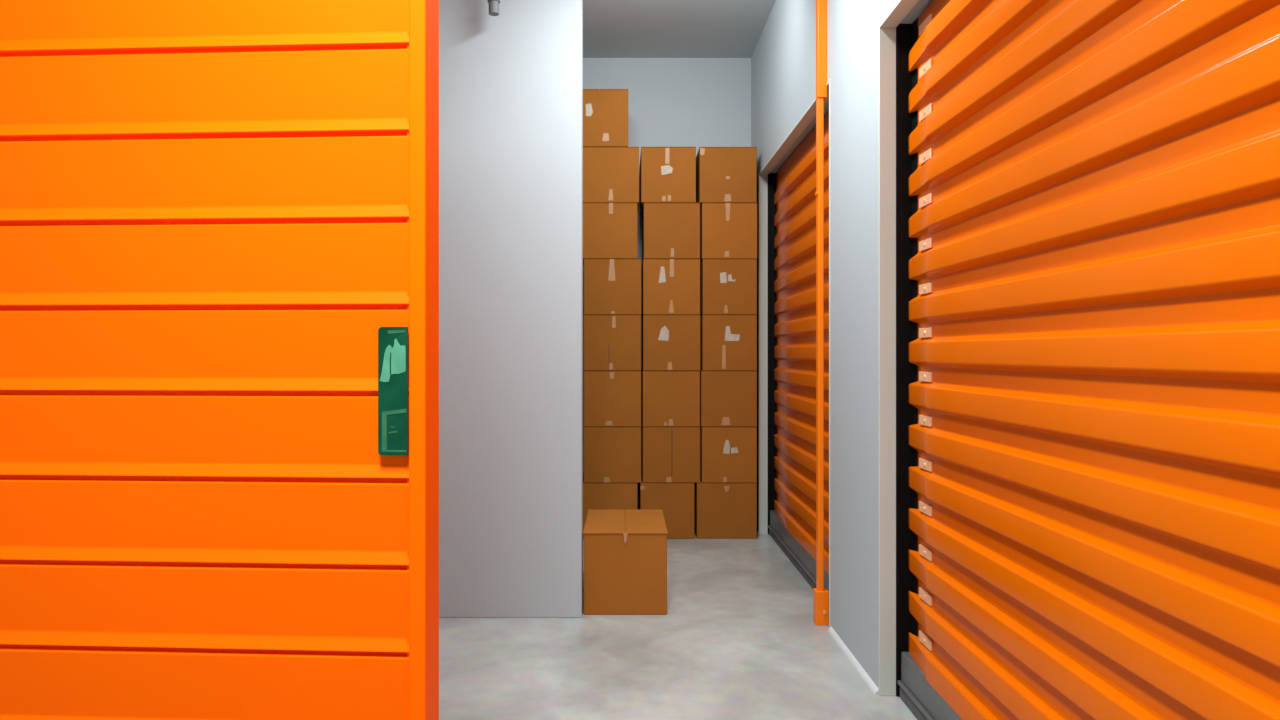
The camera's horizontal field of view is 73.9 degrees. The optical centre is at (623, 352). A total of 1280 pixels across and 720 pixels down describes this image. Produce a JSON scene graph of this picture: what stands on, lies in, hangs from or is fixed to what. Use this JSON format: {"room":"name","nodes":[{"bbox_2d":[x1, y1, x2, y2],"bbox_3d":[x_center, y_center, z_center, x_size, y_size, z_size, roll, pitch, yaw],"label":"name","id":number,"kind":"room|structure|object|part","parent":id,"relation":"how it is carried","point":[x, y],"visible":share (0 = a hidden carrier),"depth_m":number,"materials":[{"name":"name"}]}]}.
{"room":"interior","nodes":[
{"label":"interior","id":0,"kind":"room"},
{"bbox_2d":[439,0,582,617],"bbox_3d":[-1.075,-0.460,4.070,1.750,3.420,0.120,0,0,0],"label":"wall partition","id":1,"kind":"structure","parent":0,"point":[511,81],"depth_m":4.01,"materials":[{"name":"white paint"}]},
{"bbox_2d":[488,0,499,15],"bbox_3d":[-0.597,-1.708,3.941,0.100,0.305,0.139,0,0,0],"label":"wall bracket","id":2,"kind":"object","parent":1,"relation":"attached to","point":[493,4],"visible":1,"depth_m":3.88,"materials":[{"name":"grey metal"}]},
{"bbox_2d":[583,58,750,508],"bbox_3d":[-0.375,-0.460,6.325,3.450,3.420,0.150,0,0,0],"label":"wall","id":3,"kind":"structure","parent":0,"point":[673,102],"depth_m":6.25,"materials":[{"name":"white paint"}]},
{"bbox_2d":[439,532,917,719],"bbox_3d":[-0.375,1.300,2.025,3.450,0.100,8.750,0,0,0],"label":"floor","id":4,"kind":"structure","parent":0,"point":[738,638],"depth_m":3.50,"materials":[{"name":"concrete"}]},
{"bbox_2d":[0,0,438,719],"bbox_3d":[-1.090,-0.006,1.675,1.444,2.488,0.102,0,0,3],"label":"door","id":5,"kind":"structure","parent":4,"relation":"on","point":[219,219],"depth_m":1.62,"materials":[{"name":"orange light grey-white paint"}]},
{"bbox_3d":[-0.429,0.145,1.588,0.047,0.081,0.001,0,0,3],"label":"print frame","id":6,"kind":"part","parent":5,"relation":"part of","materials":[{"name":"green plastic"}]},
{"bbox_3d":[-0.388,-0.006,1.639,0.038,2.488,0.096,0,0,3],"label":"edge post","id":7,"kind":"part","parent":5,"relation":"part of","materials":[{"name":"orange metal"}]},
{"bbox_2d":[583,474,636,538],"bbox_3d":[-0.102,1.062,5.977,0.385,0.375,0.528,0,0,0],"label":"cardboard box","id":8,"kind":"object","parent":4,"relation":"on","point":[595,495],"visible":0.28,"depth_m":5.71,"materials":[{"name":"brown cardboard"}]},
{"bbox_2d":[584,427,640,482],"bbox_3d":[-0.077,0.685,5.974,0.385,0.375,0.529,0,0,0],"label":"cardboard box","id":9,"kind":"object","parent":8,"relation":"on","point":[611,454],"visible":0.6,"depth_m":5.71,"materials":[{"name":"brown cardboard"}]},
{"bbox_2d":[584,371,640,426],"bbox_3d":[-0.077,0.308,5.974,0.385,0.375,0.529,0,0,0],"label":"cardboard box","id":10,"kind":"object","parent":9,"relation":"on","point":[611,398],"visible":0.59,"depth_m":5.71,"materials":[{"name":"brown cardboard"}]},
{"bbox_2d":[584,315,640,370],"bbox_3d":[-0.078,-0.069,5.977,0.385,0.375,0.529,0,0,0],"label":"cardboard box","id":11,"kind":"object","parent":10,"relation":"on","point":[611,342],"visible":1,"depth_m":5.71,"materials":[{"name":"brown cardboard"}]},
{"bbox_2d":[584,259,640,314],"bbox_3d":[-0.077,-0.446,5.977,0.385,0.375,0.529,0,0,0],"label":"cardboard box","id":12,"kind":"object","parent":11,"relation":"on","point":[611,286],"visible":0.93,"depth_m":5.71,"materials":[{"name":"brown cardboard"}]},
{"bbox_2d":[583,203,636,264],"bbox_3d":[-0.102,-0.823,5.975,0.385,0.375,0.529,0,0,0],"label":"cardboard box","id":13,"kind":"object","parent":12,"relation":"on","point":[609,229],"visible":0.77,"depth_m":5.71,"materials":[{"name":"brown cardboard"}]},
{"bbox_2d":[583,147,638,214],"bbox_3d":[-0.092,-1.200,5.978,0.385,0.375,0.529,0,0,0],"label":"cardboard box","id":14,"kind":"object","parent":13,"relation":"on","point":[610,175],"visible":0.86,"depth_m":5.71,"materials":[{"name":"brown cardboard"}]},
{"bbox_2d":[583,89,627,147],"bbox_3d":[-0.164,-1.583,5.978,0.385,0.387,0.529,0,0,0],"label":"cardboard box","id":15,"kind":"object","parent":14,"relation":"on","point":[605,111],"visible":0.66,"depth_m":5.71,"materials":[{"name":"cardboard"}]},
{"bbox_2d":[583,509,667,614],"bbox_3d":[0.007,1.054,4.354,0.406,0.392,0.609,0,0,0],"label":"cardboard box","id":16,"kind":"object","parent":4,"relation":"on","point":[625,552],"visible":1,"depth_m":4.05,"materials":[{"name":"brown cardboard"}]},
{"bbox_2d":[639,473,693,538],"bbox_3d":[0.291,1.062,5.975,0.364,0.375,0.529,0,0,0],"label":"cardboard box","id":17,"kind":"object","parent":4,"relation":"on","point":[676,500],"visible":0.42,"depth_m":5.71,"materials":[{"name":"brown cardboard"}]},
{"bbox_2d":[641,421,699,482],"bbox_3d":[0.319,0.685,5.978,0.386,0.375,0.529,0,0,0],"label":"cardboard box","id":18,"kind":"object","parent":17,"relation":"on","point":[668,454],"visible":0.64,"depth_m":5.71,"materials":[{"name":"brown cardboard"}]},
{"bbox_2d":[641,369,699,426],"bbox_3d":[0.318,0.308,5.978,0.384,0.375,0.529,0,0,0],"label":"cardboard box","id":19,"kind":"object","parent":18,"relation":"on","point":[668,398],"visible":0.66,"depth_m":5.71,"materials":[{"name":"brown cardboard"}]},
{"bbox_2d":[642,315,699,370],"bbox_3d":[0.321,-0.069,5.974,0.385,0.375,0.529,0,0,0],"label":"cardboard box","id":20,"kind":"object","parent":19,"relation":"on","point":[669,342],"visible":1,"depth_m":5.71,"materials":[{"name":"cardboard"}]},
{"bbox_2d":[642,259,699,315],"bbox_3d":[0.321,-0.446,5.980,0.384,0.375,0.529,0,0,0],"label":"cardboard box","id":21,"kind":"object","parent":20,"relation":"on","point":[669,286],"visible":0.95,"depth_m":5.72,"materials":[{"name":"cardboard"}]},
{"bbox_2d":[642,203,699,261],"bbox_3d":[0.322,-0.823,5.979,0.379,0.375,0.529,0,0,0],"label":"cardboard box","id":22,"kind":"object","parent":21,"relation":"on","point":[669,230],"visible":0.96,"depth_m":5.71,"materials":[{"name":"brown cardboard"}]},
{"bbox_2d":[640,147,695,214],"bbox_3d":[0.300,-1.200,5.977,0.368,0.375,0.529,0,0,0],"label":"cardboard box","id":23,"kind":"object","parent":22,"relation":"on","point":[667,174],"visible":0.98,"depth_m":5.71,"materials":[{"name":"cardboard"}]},
{"bbox_2d":[694,480,756,538],"bbox_3d":[0.692,1.062,5.979,0.403,0.375,0.529,0,0,0],"label":"cardboard box","id":24,"kind":"object","parent":4,"relation":"on","point":[721,510],"visible":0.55,"depth_m":5.71,"materials":[{"name":"brown cardboard"}]},
{"bbox_2d":[700,426,756,482],"bbox_3d":[0.709,0.685,5.976,0.370,0.375,0.529,0,0,0],"label":"cardboard box","id":25,"kind":"object","parent":24,"relation":"on","point":[727,454],"visible":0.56,"depth_m":5.71,"materials":[{"name":"cardboard"}]},
{"bbox_2d":[700,370,756,426],"bbox_3d":[0.706,0.308,5.974,0.375,0.375,0.529,0,0,0],"label":"cardboard box","id":26,"kind":"object","parent":25,"relation":"on","point":[727,398],"visible":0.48,"depth_m":5.71,"materials":[{"name":"brown cardboard"}]},
{"bbox_2d":[700,315,756,370],"bbox_3d":[0.711,-0.069,5.974,0.365,0.375,0.529,0,0,0],"label":"cardboard box","id":27,"kind":"object","parent":26,"relation":"on","point":[727,342],"visible":0.88,"depth_m":5.71,"materials":[{"name":"cardboard"}]},
{"bbox_2d":[700,259,756,315],"bbox_3d":[0.711,-0.446,5.974,0.364,0.375,0.529,0,0,0],"label":"cardboard box","id":28,"kind":"object","parent":27,"relation":"on","point":[727,286],"visible":0.8,"depth_m":5.71,"materials":[{"name":"cardboard"}]},
{"bbox_2d":[700,203,756,261],"bbox_3d":[0.711,-0.823,5.981,0.372,0.375,0.529,0,0,0],"label":"cardboard box","id":29,"kind":"object","parent":28,"relation":"on","point":[727,230],"visible":0.87,"depth_m":5.72,"materials":[{"name":"brown cardboard"}]},
{"bbox_2d":[696,147,756,205],"bbox_3d":[0.701,-1.200,5.981,0.384,0.375,0.529,0,0,0],"label":"cardboard box","id":30,"kind":"object","parent":29,"relation":"on","point":[723,174],"visible":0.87,"depth_m":5.72,"materials":[{"name":"brown cardboard"}]},
{"bbox_2d":[813,0,828,624],"bbox_3d":[0.911,-0.460,3.928,0.060,3.420,0.064,0,0,0],"label":"post","id":31,"kind":"object","parent":4,"relation":"on","point":[820,594],"visible":1,"depth_m":3.91,"materials":[{"name":"metal"}]},
{"bbox_2d":[583,0,775,57],"bbox_3d":[-0.375,-2.220,2.025,3.450,0.100,8.750,0,0,0],"label":"ceiling","id":32,"kind":"structure","parent":0,"point":[611,28],"depth_m":5.68,"materials":[{"name":"white paint"}]},
{"bbox_2d":[751,0,931,688],"bbox_3d":[1.117,-0.460,2.025,0.366,3.420,8.450,0,0,0],"label":"wall","id":33,"kind":"structure","parent":0,"point":[783,59],"depth_m":3.55,"materials":[{"name":"white paint"}]},
{"bbox_2d":[759,80,829,627],"bbox_3d":[1.016,0.005,4.865,0.169,2.490,2.029,0,0,0],"label":"door","id":34,"kind":"structure","parent":33,"relation":"in","point":[787,198],"depth_m":5.12,"materials":[{"name":"beige paint"}]},
{"bbox_3d":[0.962,-1.234,4.865,0.061,0.012,2.006,0,0,0],"label":"head frame","id":35,"kind":"part","parent":34,"relation":"part of","materials":[{"name":"beige paint"}]},
{"bbox_3d":[1.018,1.143,4.865,0.052,0.123,1.980,0,0,0],"label":"rail","id":36,"kind":"part","parent":34,"relation":"part of","materials":[{"name":"grey metal"}]},
{"bbox_2d":[774,111,828,574],"bbox_3d":[1.020,-0.068,4.865,0.032,2.315,1.990,0,0,0],"label":"roller shutter","id":37,"kind":"object","parent":34,"relation":"hanging from","point":[795,181],"depth_m":4.94,"materials":[{"name":"orange paint"}]},
{"bbox_2d":[757,531,878,694],"bbox_3d":[0.926,1.241,4.505,0.016,0.018,2.790,0,0,0],"label":"trim","id":38,"kind":"structure","parent":33,"relation":"attached to","point":[868,680],"depth_m":3.41,"materials":[{"name":"white"}]},
{"bbox_2d":[879,0,1279,719],"bbox_3d":[1.016,0.026,1.830,0.169,2.447,2.559,0,0,0],"label":"door","id":39,"kind":"structure","parent":33,"relation":"in","point":[1079,200],"depth_m":1.90,"materials":[{"name":"orange metal"}]},
{"bbox_3d":[0.962,-1.191,1.830,0.061,0.012,2.536,0,0,0],"label":"head frame","id":40,"kind":"part","parent":39,"relation":"part of","materials":[{"name":"beige paint"}]},
{"bbox_3d":[1.018,1.143,1.830,0.052,0.123,2.510,0,0,0],"label":"rail","id":41,"kind":"part","parent":39,"relation":"part of","materials":[{"name":"metal"}]}
]}

